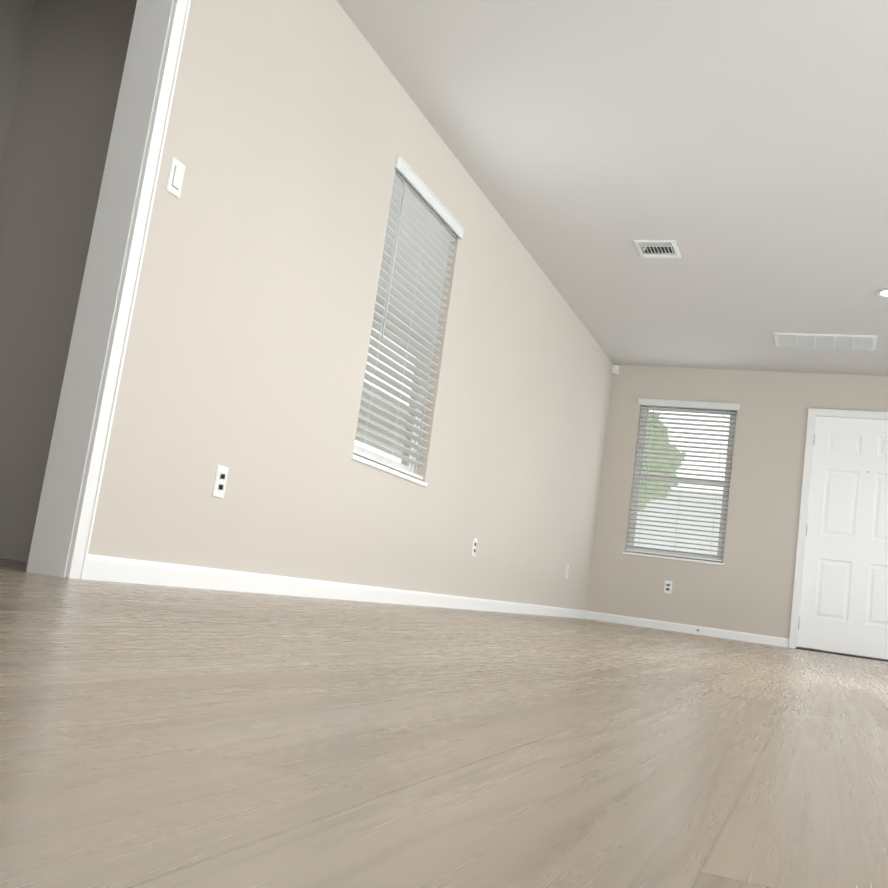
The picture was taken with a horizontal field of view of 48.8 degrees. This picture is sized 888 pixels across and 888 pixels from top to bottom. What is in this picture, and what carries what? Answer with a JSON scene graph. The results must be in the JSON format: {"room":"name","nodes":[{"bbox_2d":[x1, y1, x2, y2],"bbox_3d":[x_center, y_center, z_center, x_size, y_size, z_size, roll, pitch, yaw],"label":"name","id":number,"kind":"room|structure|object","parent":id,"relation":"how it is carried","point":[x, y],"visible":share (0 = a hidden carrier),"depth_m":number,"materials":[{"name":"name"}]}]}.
{"room":"empty living room","nodes":[
{"label":"empty living room","id":0,"kind":"room"},
{"bbox_2d":[0,0,35,159],"bbox_3d":[-2.372,-0.979,3.187,0.120,2.440,2.340,4,-9,22],"label":"wall","id":1,"kind":"structure","parent":0,"point":[15,15],"depth_m":4.19,"materials":[{"name":"beige paint"}]},
{"bbox_2d":[0,0,136,561],"bbox_3d":[-1.355,-0.729,3.955,1.170,2.440,0.120,4,-9,22],"label":"wall","id":2,"kind":"structure","parent":0,"point":[62,63],"depth_m":4.03,"materials":[{"name":"beige paint"}]},
{"bbox_2d":[88,0,613,609],"bbox_3d":[-0.404,-0.505,4.606,0.140,2.440,10.550,4,-9,22],"label":"wall","id":3,"kind":"structure","parent":0,"point":[296,128],"depth_m":4.10,"materials":[{"name":"paint"}]},
{"bbox_2d":[26,0,190,579],"bbox_3d":[-1.182,-0.738,2.594,0.161,2.122,1.050,4,-9,22],"label":"door frame","id":4,"kind":"structure","parent":3,"relation":"attached to","point":[70,446],"depth_m":2.99,"materials":[{"name":"white wood"}]},
{"bbox_2d":[166,156,185,198],"bbox_3d":[-0.867,-0.863,3.177,0.011,0.115,0.070,4,-9,22],"label":"light switch","id":5,"kind":"object","parent":3,"relation":"attached to","point":[175,178],"visible":1,"depth_m":3.17,"materials":[{"name":"white plastic"}]},
{"bbox_2d":[212,464,228,498],"bbox_3d":[-0.804,0.136,3.532,0.008,0.115,0.070,4,-9,22],"label":"electrical outlet","id":6,"kind":"object","parent":3,"relation":"attached to","point":[220,480],"visible":1,"depth_m":3.52,"materials":[{"name":"white plastic"}]},
{"bbox_2d":[83,554,586,618],"bbox_3d":[-0.491,0.660,4.410,0.013,0.076,10.270,4,-9,22],"label":"baseboard","id":7,"kind":"structure","parent":3,"relation":"attached to","point":[113,569],"depth_m":3.92,"materials":[{"name":"white wood"}]},
{"bbox_2d":[351,454,427,486],"bbox_3d":[-0.289,0.137,4.904,0.082,0.022,0.917,4,-9,22],"label":"window sill","id":8,"kind":"structure","parent":3,"relation":"attached to","point":[384,468],"depth_m":4.82,"materials":[{"name":"white"}]},
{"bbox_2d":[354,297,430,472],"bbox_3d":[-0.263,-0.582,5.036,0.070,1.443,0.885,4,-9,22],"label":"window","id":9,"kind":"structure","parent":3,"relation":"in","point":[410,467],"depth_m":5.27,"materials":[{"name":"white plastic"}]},
{"bbox_2d":[353,155,464,479],"bbox_3d":[-0.184,-0.590,5.007,0.085,1.438,0.925,4,-9,22],"label":"window blind","id":10,"kind":"object","parent":9,"relation":"attached to","point":[424,228],"visible":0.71,"depth_m":5.00,"materials":[{"name":"white plastic"}]},
{"bbox_2d":[471,538,476,556],"bbox_3d":[0.190,0.645,6.111,0.008,0.115,0.070,4,-9,22],"label":"electrical outlet","id":11,"kind":"object","parent":3,"relation":"attached to","point":[474,546],"visible":1,"depth_m":6.10,"materials":[{"name":"white plastic"}]},
{"bbox_2d":[565,565,568,577],"bbox_3d":[1.053,1.087,8.349,0.008,0.115,0.070,4,-9,22],"label":"electrical outlet","id":12,"kind":"object","parent":3,"relation":"attached to","point":[567,570],"visible":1,"depth_m":8.33,"materials":[{"name":"white plastic"}]},
{"bbox_2d":[0,558,887,887],"bbox_3d":[1.777,0.925,3.483,8.140,0.100,10.550,4,-9,22],"label":"floor","id":13,"kind":"structure","parent":0,"point":[160,736],"depth_m":0.76,"materials":[{"name":"wood"}]},
{"bbox_2d":[336,0,887,375],"bbox_3d":[2.119,-1.576,3.845,8.140,0.120,10.550,4,-9,22],"label":"ceiling","id":14,"kind":"structure","parent":0,"point":[736,151],"depth_m":4.98,"materials":[{"name":"paint"}]},
{"bbox_2d":[633,240,681,257],"bbox_3d":[1.376,-1.238,6.315,0.261,0.043,0.311,4,-9,22],"label":"ceiling vent","id":15,"kind":"object","parent":14,"relation":"in","point":[657,248],"visible":1,"depth_m":6.30,"materials":[{"name":"white plastic"}]},
{"bbox_2d":[774,333,877,349],"bbox_3d":[3.028,-0.812,7.795,0.756,0.016,0.396,4,-9,22],"label":"ceiling vent","id":16,"kind":"object","parent":14,"relation":"in","point":[834,341],"visible":1,"depth_m":7.76,"materials":[{"name":"white plastic"}]},
{"bbox_2d":[875,288,887,297],"bbox_3d":[2.983,-1.003,6.534,0.196,0.008,0.196,4,-9,22],"label":"recessed light","id":17,"kind":"object","parent":14,"relation":"in","point":[882,293],"visible":1,"depth_m":6.55,"materials":[{"name":"white"}]},
{"bbox_2d":[586,365,887,638],"bbox_3d":[4.465,0.675,8.168,6.400,2.440,0.140,4,-9,22],"label":"wall","id":18,"kind":"structure","parent":0,"point":[748,587],"depth_m":8.84,"materials":[{"name":"paint"}]},
{"bbox_2d":[612,365,618,373],"bbox_3d":[1.651,-0.716,9.421,0.053,0.080,0.053,4,-9,22],"label":"detector","id":19,"kind":"object","parent":18,"relation":"attached to","point":[615,369],"visible":0.98,"depth_m":9.40,"materials":[{"name":"white plastic"}]},
{"bbox_2d":[664,580,672,593],"bbox_3d":[2.035,1.300,8.901,0.070,0.115,0.008,4,-9,22],"label":"electrical outlet","id":20,"kind":"object","parent":18,"relation":"attached to","point":[667,587],"visible":1,"depth_m":8.90,"materials":[{"name":"white plastic"}]},
{"bbox_2d":[622,552,724,565],"bbox_3d":[2.095,1.050,8.962,0.917,0.022,0.082,4,-9,22],"label":"window sill","id":21,"kind":"structure","parent":18,"relation":"attached to","point":[674,558],"depth_m":8.92,"materials":[{"name":"white"}]},
{"bbox_2d":[626,406,736,562],"bbox_3d":[2.220,0.345,9.137,0.885,1.453,0.070,4,-9,22],"label":"window","id":22,"kind":"structure","parent":18,"relation":"in","point":[683,480],"depth_m":9.11,"materials":[{"name":"white plastic"}]},
{"bbox_2d":[626,398,739,561],"bbox_3d":[2.193,0.316,9.062,0.925,1.448,0.085,4,-9,22],"label":"window blind","id":23,"kind":"object","parent":22,"relation":"attached to","point":[699,406],"visible":0.92,"depth_m":9.07,"materials":[{"name":"white plastic"}]},
{"bbox_2d":[586,611,788,646],"bbox_3d":[4.285,1.821,7.928,6.387,0.076,0.013,4,-9,22],"label":"baseboard","id":24,"kind":"structure","parent":18,"relation":"attached to","point":[704,631],"depth_m":8.76,"materials":[{"name":"white wood"}]},
{"bbox_2d":[788,408,887,648],"bbox_3d":[3.621,0.767,8.465,1.050,2.122,0.161,4,-9,22],"label":"door frame","id":25,"kind":"structure","parent":18,"relation":"attached to","point":[812,412],"depth_m":8.58,"materials":[{"name":"white wood"}]},
{"bbox_2d":[796,647,887,661],"bbox_3d":[3.469,1.792,8.288,0.920,0.017,0.140,4,-9,22],"label":"sill","id":26,"kind":"structure","parent":18,"relation":"attached to","point":[851,655],"depth_m":8.27,"materials":[{"name":"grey metal"}]},
{"bbox_2d":[797,416,887,658],"bbox_3d":[3.593,0.778,8.408,0.922,2.032,0.115,4,-9,22],"label":"entry door","id":27,"kind":"structure","parent":18,"relation":"in","point":[844,602],"depth_m":8.46,"materials":[{"name":"white wood"}]},
{"label":"outside","id":28,"kind":"structure","parent":0,"visible":0},
{"bbox_2d":[355,304,416,462],"bbox_3d":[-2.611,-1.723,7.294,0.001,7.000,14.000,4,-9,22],"label":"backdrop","id":29,"kind":"structure","parent":28,"point":[372,449],"depth_m":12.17,"materials":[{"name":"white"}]},
{"bbox_2d":[634,410,882,658],"bbox_3d":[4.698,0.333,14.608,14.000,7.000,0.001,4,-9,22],"label":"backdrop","id":30,"kind":"structure","parent":28,"point":[682,498],"depth_m":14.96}
]}

